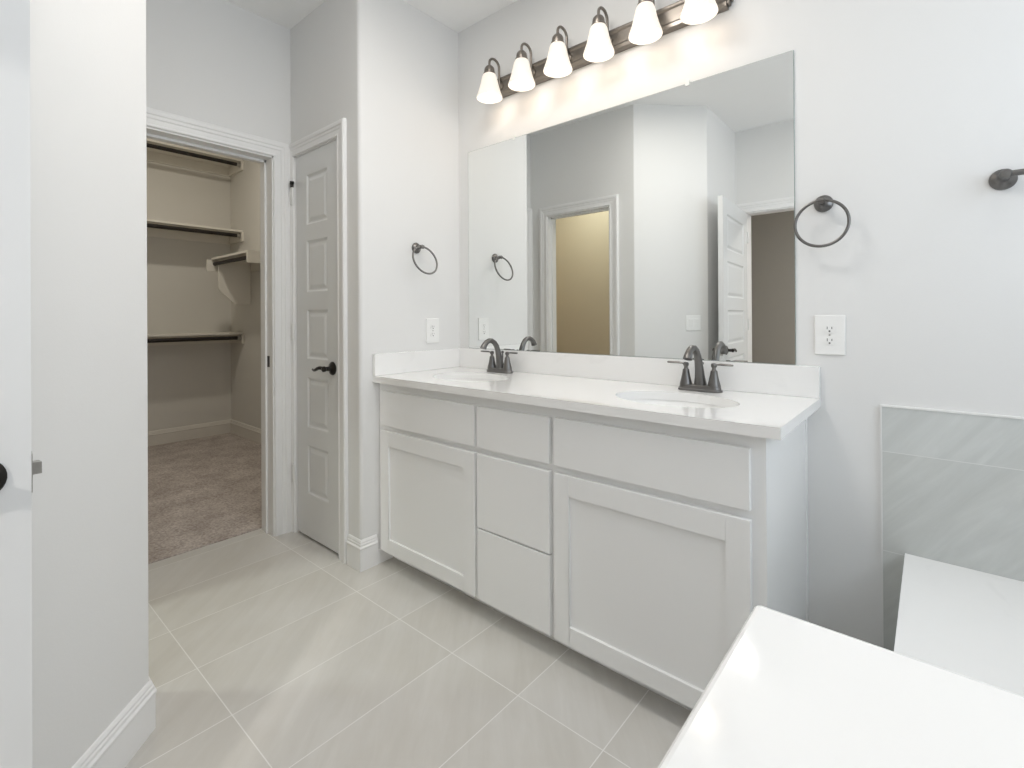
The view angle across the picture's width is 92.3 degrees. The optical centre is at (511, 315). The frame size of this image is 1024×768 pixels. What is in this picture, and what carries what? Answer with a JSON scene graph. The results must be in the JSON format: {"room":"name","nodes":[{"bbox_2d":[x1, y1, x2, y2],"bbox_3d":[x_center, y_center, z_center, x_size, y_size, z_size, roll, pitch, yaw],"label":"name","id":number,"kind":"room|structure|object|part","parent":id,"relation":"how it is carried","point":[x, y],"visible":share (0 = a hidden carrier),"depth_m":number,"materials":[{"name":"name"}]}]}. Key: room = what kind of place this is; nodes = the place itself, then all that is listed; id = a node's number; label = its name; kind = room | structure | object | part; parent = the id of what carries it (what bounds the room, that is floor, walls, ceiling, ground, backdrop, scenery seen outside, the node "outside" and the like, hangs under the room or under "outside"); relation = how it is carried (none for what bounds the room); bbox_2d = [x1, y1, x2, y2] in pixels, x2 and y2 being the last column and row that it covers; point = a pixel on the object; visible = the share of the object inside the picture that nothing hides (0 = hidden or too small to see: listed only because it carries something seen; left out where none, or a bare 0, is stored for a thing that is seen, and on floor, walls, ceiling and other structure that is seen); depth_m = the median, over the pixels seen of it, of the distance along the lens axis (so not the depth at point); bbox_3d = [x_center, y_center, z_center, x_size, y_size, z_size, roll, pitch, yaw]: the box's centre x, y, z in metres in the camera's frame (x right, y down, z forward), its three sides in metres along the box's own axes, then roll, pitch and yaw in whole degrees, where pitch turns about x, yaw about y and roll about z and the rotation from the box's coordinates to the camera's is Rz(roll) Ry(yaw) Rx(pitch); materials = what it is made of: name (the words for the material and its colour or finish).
{"room":"bathroom","nodes":[
{"label":"bathroom","id":0,"kind":"room"},
{"bbox_2d":[30,0,148,767],"bbox_3d":[-1.181,-0.205,0.827,0.334,2.768,1.193,0,0,23],"label":"wall","id":1,"kind":"structure","parent":0,"point":[88,148],"depth_m":1.19,"materials":[{"name":"white paint"}]},
{"bbox_2d":[71,677,156,767],"bbox_3d":[-1.131,1.108,0.848,0.321,0.140,1.253,0,0,15],"label":"baseboard","id":2,"kind":"structure","parent":1,"relation":"attached to","point":[121,740],"depth_m":1.29,"materials":[{"name":"white wood"}]},
{"bbox_2d":[147,138,230,430],"bbox_3d":[-3.441,-0.325,4.462,0.110,3.050,1.820,0,0,40],"label":"wall","id":3,"kind":"structure","parent":0,"point":[188,384],"depth_m":4.73,"materials":[{"name":"grey paint"}]},
{"bbox_2d":[146,138,243,176],"bbox_3d":[-3.279,-1.476,4.314,0.339,0.109,1.608,0,0,40],"label":"closet shelf","id":4,"kind":"object","parent":3,"relation":"attached to","point":[157,151],"visible":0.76,"depth_m":4.66,"materials":[{"name":"white paint"}]},
{"bbox_3d":[-3.187,-1.477,4.223,0.035,0.035,1.530,0,0,40],"label":"hanging rod","id":5,"kind":"part","parent":4,"relation":"part of","materials":[{"name":"black metal"}]},
{"bbox_2d":[147,219,243,244],"bbox_3d":[-3.275,-0.781,4.313,0.339,0.109,1.608,0,0,40],"label":"closet shelf","id":6,"kind":"object","parent":3,"relation":"attached to","point":[155,228],"visible":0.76,"depth_m":4.65,"materials":[{"name":"white paint"}]},
{"bbox_3d":[-3.183,-0.782,4.221,0.035,0.035,1.530,0,0,40],"label":"hanging rod","id":7,"kind":"part","parent":6,"relation":"part of","materials":[{"name":"black"}]},
{"bbox_2d":[147,332,243,345],"bbox_3d":[-3.269,0.219,4.311,0.339,0.109,1.608,0,0,40],"label":"closet shelf","id":8,"kind":"object","parent":3,"relation":"attached to","point":[202,337],"visible":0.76,"depth_m":4.62,"materials":[{"name":"white paint"}]},
{"bbox_3d":[-3.178,0.218,4.219,0.035,0.035,1.530,0,0,40],"label":"hanging rod","id":9,"kind":"part","parent":8,"relation":"part of","materials":[{"name":"black metal"}]},
{"bbox_2d":[146,0,290,143],"bbox_3d":[-1.341,-0.341,2.690,0.145,3.050,1.568,0,0,40],"label":"wall","id":10,"kind":"structure","parent":0,"point":[222,63],"depth_m":2.45,"materials":[{"name":"white paint"}]},
{"bbox_2d":[146,107,290,536],"bbox_3d":[-1.561,0.123,2.415,0.167,2.123,0.878,0,0,40],"label":"trim","id":11,"kind":"structure","parent":10,"relation":"attached to","point":[272,156],"depth_m":2.66,"materials":[{"name":"white wood"}]},
{"bbox_3d":[-1.323,0.248,2.671,0.026,0.060,0.002,0,0,40],"label":"strike plate","id":12,"kind":"part","parent":11,"relation":"part of","materials":[{"name":"brown metal"}]},
{"bbox_2d":[230,157,260,428],"bbox_3d":[-1.848,-0.335,4.226,2.620,3.050,0.110,0,0,40],"label":"wall","id":13,"kind":"structure","parent":0,"point":[244,185],"depth_m":4.75,"materials":[{"name":"grey paint"}]},
{"bbox_2d":[148,419,260,445],"bbox_3d":[-2.398,1.122,3.569,2.620,0.140,1.610,0,0,40],"label":"baseboard","id":14,"kind":"structure","parent":13,"relation":"attached to","point":[157,437],"depth_m":4.74,"materials":[{"name":"grey wood"}]},
{"bbox_2d":[206,250,259,303],"bbox_3d":[-2.355,-0.321,4.348,0.810,0.420,0.362,0,0,40],"label":"shelf","id":15,"kind":"object","parent":13,"relation":"attached to","point":[234,270],"visible":0.82,"depth_m":4.53,"materials":[{"name":"white paint"}]},
{"bbox_3d":[-2.432,-0.477,4.258,0.771,0.033,0.033,0,0,40],"label":"hanging rod","id":16,"kind":"part","parent":15,"relation":"part of","materials":[{"name":"black"}]},
{"bbox_2d":[290,0,345,143],"bbox_3d":[-0.971,-0.203,2.575,0.565,2.768,0.103,0,0,40],"label":"wall","id":17,"kind":"structure","parent":0,"point":[318,41],"depth_m":2.52,"materials":[{"name":"white paint"}]},
{"bbox_2d":[290,140,338,553],"bbox_3d":[-1.028,0.153,2.542,0.458,2.030,0.097,0,0,40],"label":"door","id":18,"kind":"structure","parent":17,"relation":"in","point":[316,170],"depth_m":2.54,"materials":[{"name":"white wood"}]},
{"bbox_3d":[-0.939,0.262,2.444,0.147,0.068,0.062,0,0,40],"label":"lever handle","id":19,"kind":"part","parent":18,"relation":"part of","materials":[{"name":"brown metal"}]},
{"bbox_2d":[289,118,347,563],"bbox_3d":[-0.973,0.120,2.564,0.561,2.123,0.123,0,0,40],"label":"trim","id":20,"kind":"structure","parent":17,"relation":"attached to","point":[336,130],"depth_m":2.38,"materials":[{"name":"white wood"}]},
{"bbox_2d":[225,0,516,32],"bbox_3d":[0.212,-1.648,0.597,5.240,0.100,2.870,0,0,40],"label":"ceiling","id":21,"kind":"structure","parent":0,"point":[458,15],"depth_m":2.55,"materials":[{"name":"white paint"}]},
{"bbox_2d":[346,0,459,548],"bbox_3d":[-0.542,-0.205,2.558,0.110,2.768,0.633,0,0,40],"label":"wall","id":22,"kind":"structure","parent":0,"point":[402,103],"depth_m":2.43,"materials":[{"name":"white paint"}]},
{"bbox_2d":[346,534,377,571],"bbox_3d":[-0.710,1.109,2.330,0.118,0.140,0.098,0,0,40],"label":"baseboard","id":23,"kind":"structure","parent":22,"relation":"attached to","point":[362,555],"depth_m":2.30,"materials":[{"name":"white wood"}]},
{"bbox_2d":[378,548,392,563],"bbox_3d":[-0.612,1.147,2.370,0.012,0.064,0.088,0,0,40],"label":"baseboard","id":24,"kind":"structure","parent":22,"relation":"attached to","point":[383,556],"depth_m":2.35,"materials":[{"name":"white wood"}]},
{"bbox_2d":[412,243,437,274],"bbox_3d":[-0.455,-0.291,2.496,0.103,0.170,0.158,0,0,40],"label":"towel ring","id":25,"kind":"object","parent":22,"relation":"attached to","point":[416,248],"visible":1,"depth_m":2.50,"materials":[{"name":"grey metal"}]},
{"bbox_2d":[426,318,438,342],"bbox_3d":[-0.421,0.079,2.606,0.008,0.131,0.087,0,0,40],"label":"wall outlet","id":26,"kind":"object","parent":22,"relation":"attached to","point":[432,324],"visible":1,"depth_m":2.60,"materials":[{"name":"white plastic"}]},
{"bbox_2d":[125,433,690,767],"bbox_3d":[-0.781,1.225,1.511,7.970,0.106,2.860,0,0,40],"label":"floor","id":27,"kind":"structure","parent":0,"point":[266,650],"depth_m":1.65,"materials":[{"name":"tile"}]},
{"bbox_2d":[380,383,808,711],"bbox_3d":[0.177,0.742,2.001,1.694,0.862,0.548,0,0,40],"label":"vanity cabinet","id":28,"kind":"object","parent":27,"relation":"on","point":[644,550],"visible":0.88,"depth_m":1.57,"materials":[{"name":"white paint"}]},
{"bbox_3d":[-0.374,0.822,2.129,0.505,0.435,0.009,0,0,40],"label":"door panel","id":29,"kind":"part","parent":28,"relation":"part of","materials":[{"name":"white paint"}]},
{"bbox_3d":[-0.379,0.432,2.126,0.624,0.162,0.018,0,0,40],"label":"false drawer","id":30,"kind":"part","parent":28,"relation":"part of","materials":[{"name":"white paint"}]},
{"bbox_3d":[-0.377,0.819,2.126,0.623,0.567,0.018,0,0,40],"label":"door","id":31,"kind":"part","parent":28,"relation":"part of","materials":[{"name":"white paint"}]},
{"bbox_3d":[0.000,0.430,1.803,0.347,0.160,0.018,0,0,40],"label":"drawer","id":32,"kind":"part","parent":28,"relation":"part of","materials":[{"name":"white paint"}]},
{"bbox_3d":[0.001,0.676,1.803,0.347,0.284,0.018,0,0,40],"label":"drawer","id":33,"kind":"part","parent":28,"relation":"part of","materials":[{"name":"white paint"}]},
{"bbox_3d":[0.003,0.961,1.802,0.347,0.274,0.018,0,0,40],"label":"drawer","id":34,"kind":"part","parent":28,"relation":"part of","materials":[{"name":"white paint"}]},
{"bbox_2d":[372,348,820,439],"bbox_3d":[0.183,0.242,1.982,1.732,0.136,0.568,0,0,40],"label":"countertop","id":35,"kind":"structure","parent":28,"relation":"on","point":[762,400],"depth_m":1.82,"materials":[{"name":"white stone"}]},
{"bbox_2d":[445,379,492,381],"bbox_3d":[-0.193,0.388,2.269,0.447,0.150,0.312,0,0,40],"label":"sink","id":36,"kind":"object","parent":35,"relation":"in","point":[472,380],"visible":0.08,"depth_m":2.43,"materials":[{"name":"white ceramic"}]},
{"bbox_2d":[480,338,517,373],"bbox_3d":[-0.071,0.196,2.444,0.182,0.172,0.182,0,0,-6],"label":"faucet","id":37,"kind":"object","parent":35,"relation":"on","point":[505,367],"visible":1,"depth_m":2.42,"materials":[{"name":"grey metal"}]},
{"bbox_3d":[-0.096,0.188,2.410,0.046,0.157,0.160,0,0,40],"label":"spout","id":38,"kind":"part","parent":37,"relation":"part of","materials":[{"name":"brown metal"}]},
{"bbox_3d":[-0.101,0.220,2.482,0.046,0.087,0.046,0,0,40],"label":"handle","id":39,"kind":"part","parent":37,"relation":"part of","materials":[{"name":"brown metal"}]},
{"bbox_3d":[-0.024,0.220,2.416,0.046,0.087,0.046,0,0,40],"label":"handle","id":40,"kind":"part","parent":37,"relation":"part of","materials":[{"name":"brown metal"}]},
{"bbox_2d":[629,399,724,407],"bbox_3d":[0.540,0.382,1.637,0.447,0.150,0.312,0,0,40],"label":"sink","id":41,"kind":"object","parent":35,"relation":"in","point":[648,401],"visible":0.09,"depth_m":1.77,"materials":[{"name":"white ceramic"}]},
{"bbox_2d":[667,345,733,392],"bbox_3d":[0.681,0.190,1.802,0.182,0.172,0.182,0,0,-6],"label":"faucet","id":42,"kind":"object","parent":35,"relation":"on","point":[700,385],"visible":1,"depth_m":1.78,"materials":[{"name":"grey metal"}]},
{"bbox_3d":[0.623,0.178,1.858,0.069,0.014,0.016,0,0,38],"label":"lever","id":43,"kind":"part","parent":42,"relation":"part of","materials":[{"name":"brown metal"}]},
{"bbox_3d":[0.651,0.214,1.840,0.046,0.087,0.046,0,0,40],"label":"handle","id":44,"kind":"part","parent":42,"relation":"part of","materials":[{"name":"brown metal"}]},
{"bbox_3d":[0.656,0.182,1.768,0.046,0.157,0.160,0,0,40],"label":"spout","id":45,"kind":"part","parent":42,"relation":"part of","materials":[{"name":"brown metal"}]},
{"bbox_3d":[0.729,0.214,1.774,0.046,0.087,0.046,0,0,40],"label":"handle","id":46,"kind":"part","parent":42,"relation":"part of","materials":[{"name":"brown metal"}]},
{"bbox_3d":[0.750,0.177,1.749,0.069,0.014,0.016,0,0,43],"label":"lever","id":47,"kind":"part","parent":42,"relation":"part of","materials":[{"name":"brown metal"}]},
{"bbox_3d":[0.388,0.817,1.479,0.504,0.435,0.009,0,0,40],"label":"door panel","id":48,"kind":"part","parent":28,"relation":"part of","materials":[{"name":"white paint"}]},
{"bbox_3d":[0.382,0.426,1.476,0.621,0.162,0.018,0,0,40],"label":"false drawer","id":49,"kind":"part","parent":28,"relation":"part of","materials":[{"name":"white paint"}]},
{"bbox_3d":[0.385,0.813,1.475,0.622,0.567,0.018,0,0,40],"label":"door","id":50,"kind":"part","parent":28,"relation":"part of","materials":[{"name":"white paint"}]},
{"bbox_2d":[894,553,1023,696],"bbox_3d":[1.035,0.941,0.584,0.938,0.449,1.570,0,0,40],"label":"tub deck","id":51,"kind":"object","parent":27,"relation":"on","point":[967,622],"visible":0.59,"depth_m":1.15,"materials":[{"name":"white stone"}]},
{"bbox_2d":[458,0,1023,646],"bbox_3d":[0.851,-0.215,1.864,3.130,2.768,0.120,0,0,40],"label":"wall","id":52,"kind":"structure","parent":0,"point":[905,111],"depth_m":1.55,"materials":[{"name":"white paint"}]},
{"bbox_2d":[477,0,733,103],"bbox_3d":[0.297,-1.198,2.139,1.218,0.214,0.174,0,0,40],"label":"vanity light","id":53,"kind":"object","parent":52,"relation":"attached to","point":[649,24],"visible":1,"depth_m":2.09,"materials":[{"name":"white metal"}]},
{"bbox_3d":[-0.113,-1.148,2.460,0.129,0.120,0.129,0,0,40],"label":"lamp shade","id":54,"kind":"part","parent":53,"relation":"part of","materials":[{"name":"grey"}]},
{"bbox_3d":[-0.087,-1.229,2.490,0.040,0.146,0.092,0,0,40],"label":"arm","id":55,"kind":"part","parent":53,"relation":"part of","materials":[{"name":"brown metal"}]},
{"bbox_3d":[0.046,-1.149,2.325,0.129,0.120,0.129,0,0,40],"label":"lamp shade","id":56,"kind":"part","parent":53,"relation":"part of","materials":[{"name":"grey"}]},
{"bbox_3d":[0.071,-1.230,2.355,0.040,0.146,0.092,0,0,40],"label":"arm","id":57,"kind":"part","parent":53,"relation":"part of","materials":[{"name":"brown metal"}]},
{"bbox_3d":[0.204,-1.150,2.190,0.129,0.120,0.129,0,0,40],"label":"lamp shade","id":58,"kind":"part","parent":53,"relation":"part of","materials":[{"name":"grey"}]},
{"bbox_3d":[0.229,-1.232,2.220,0.040,0.146,0.092,0,0,40],"label":"arm","id":59,"kind":"part","parent":53,"relation":"part of","materials":[{"name":"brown metal"}]},
{"bbox_3d":[0.362,-1.151,2.055,0.129,0.120,0.129,0,0,40],"label":"lamp shade","id":60,"kind":"part","parent":53,"relation":"part of","materials":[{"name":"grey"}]},
{"bbox_3d":[0.388,-1.233,2.085,0.040,0.146,0.092,0,0,40],"label":"arm","id":61,"kind":"part","parent":53,"relation":"part of","materials":[{"name":"brown metal"}]},
{"bbox_3d":[0.520,-1.153,1.919,0.129,0.120,0.129,0,0,40],"label":"lamp shade","id":62,"kind":"part","parent":53,"relation":"part of","materials":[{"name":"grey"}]},
{"bbox_3d":[0.520,-1.151,1.919,0.051,0.067,0.051,0,0,40],"label":"bulb","id":63,"kind":"part","parent":53,"relation":"part of","materials":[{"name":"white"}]},
{"bbox_3d":[0.678,-1.154,1.784,0.129,0.120,0.129,0,0,40],"label":"lamp shade","id":64,"kind":"part","parent":53,"relation":"part of","materials":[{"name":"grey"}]},
{"bbox_3d":[0.678,-1.153,1.784,0.051,0.067,0.051,0,0,40],"label":"bulb","id":65,"kind":"part","parent":53,"relation":"part of","materials":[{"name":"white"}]},
{"bbox_2d":[468,50,795,364],"bbox_3d":[0.363,-0.372,2.194,1.584,1.088,0.009,0,0,40],"label":"wall mirror","id":66,"kind":"object","parent":52,"relation":"attached to","point":[660,224],"visible":1,"depth_m":2.01,"materials":[{"name":"grey mirror"}]},
{"bbox_2d":[460,348,819,397],"bbox_3d":[0.361,0.226,2.190,1.732,0.105,0.020,0,0,40],"label":"backsplash","id":67,"kind":"structure","parent":52,"relation":"attached to","point":[775,379],"depth_m":1.99,"materials":[{"name":"white stone"}]},
{"bbox_2d":[793,195,850,247],"bbox_3d":[1.013,-0.309,1.605,0.159,0.178,0.060,0,0,40],"label":"towel ring","id":68,"kind":"object","parent":52,"relation":"attached to","point":[823,203],"visible":1,"depth_m":1.60,"materials":[{"name":"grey metal"}]},
{"bbox_3d":[1.007,-0.373,1.599,0.024,0.020,0.036,0,0,40],"label":"post","id":69,"kind":"part","parent":68,"relation":"part of","materials":[{"name":"brown metal"}]},
{"bbox_2d":[814,315,845,354],"bbox_3d":[1.043,0.063,1.615,0.087,0.131,0.008,0,0,40],"label":"wall outlet","id":70,"kind":"object","parent":52,"relation":"attached to","point":[829,330],"visible":1,"depth_m":1.61,"materials":[{"name":"white plastic"}]},
{"bbox_2d":[823,325,835,332],"bbox_3d":[1.041,0.044,1.613,0.034,0.025,0.002,0,0,40],"label":"receptacle","id":71,"kind":"object","parent":70,"relation":"attached to","point":[826,328],"depth_m":1.61,"materials":[{"name":"white plastic"}]},
{"bbox_2d":[823,337,835,344],"bbox_3d":[1.042,0.083,1.613,0.034,0.025,0.002,0,0,40],"label":"receptacle","id":72,"kind":"object","parent":70,"relation":"attached to","point":[826,340],"depth_m":1.61,"materials":[{"name":"white plastic"}]},
{"bbox_2d":[880,404,1023,647],"bbox_3d":[1.529,0.718,1.200,1.006,0.891,0.012,0,0,40],"label":"trim","id":73,"kind":"structure","parent":52,"relation":"attached to","point":[881,405],"depth_m":1.51,"materials":[{"name":"white"}]},
{"bbox_2d":[882,407,1023,651],"bbox_3d":[1.531,0.721,1.200,1.003,0.886,0.010,0,0,40],"label":"wall tile","id":74,"kind":"structure","parent":52,"relation":"attached to","point":[953,483],"depth_m":1.42,"materials":[{"name":"tile"}]},
{"bbox_2d":[988,169,1023,189],"bbox_3d":[1.534,-0.376,1.145,0.608,0.058,0.084,0,0,40],"label":"towel bar","id":75,"kind":"object","parent":52,"relation":"attached to","point":[1002,179],"visible":1,"depth_m":1.33,"materials":[{"name":"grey metal"}]},
{"bbox_3d":[-0.137,-0.215,-0.910,3.830,2.768,0.120,0,0,40],"label":"wall","id":76,"kind":"structure","parent":0,"visible":0},
{"bbox_2d":[0,0,41,767],"bbox_3d":[-1.098,0.148,0.548,0.158,2.030,0.830,0,0,44],"label":"door","id":77,"kind":"structure","parent":76,"relation":"in","point":[18,467],"depth_m":0.81,"materials":[{"name":"white wood"}]},
{"bbox_3d":[-0.853,0.261,0.729,0.062,0.068,0.147,0,0,44],"label":"lever handle","id":78,"kind":"part","parent":77,"relation":"part of","materials":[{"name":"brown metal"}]},
{"bbox_3d":[-0.817,0.265,0.836,0.025,0.065,0.002,0,0,44],"label":"latch plate","id":79,"kind":"part","parent":77,"relation":"part of","materials":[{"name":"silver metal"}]},
{"bbox_3d":[0.480,0.691,-0.069,0.955,0.953,0.140,0,0,40],"label":"wall","id":80,"kind":"structure","parent":0,"visible":0},
{"bbox_2d":[658,606,1023,767],"bbox_3d":[0.470,0.197,-0.063,0.971,0.030,0.174,0,0,40],"label":"ledge cap","id":81,"kind":"object","parent":80,"relation":"on","point":[788,691],"visible":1,"depth_m":0.23,"materials":[{"name":"white stone"}]}
]}

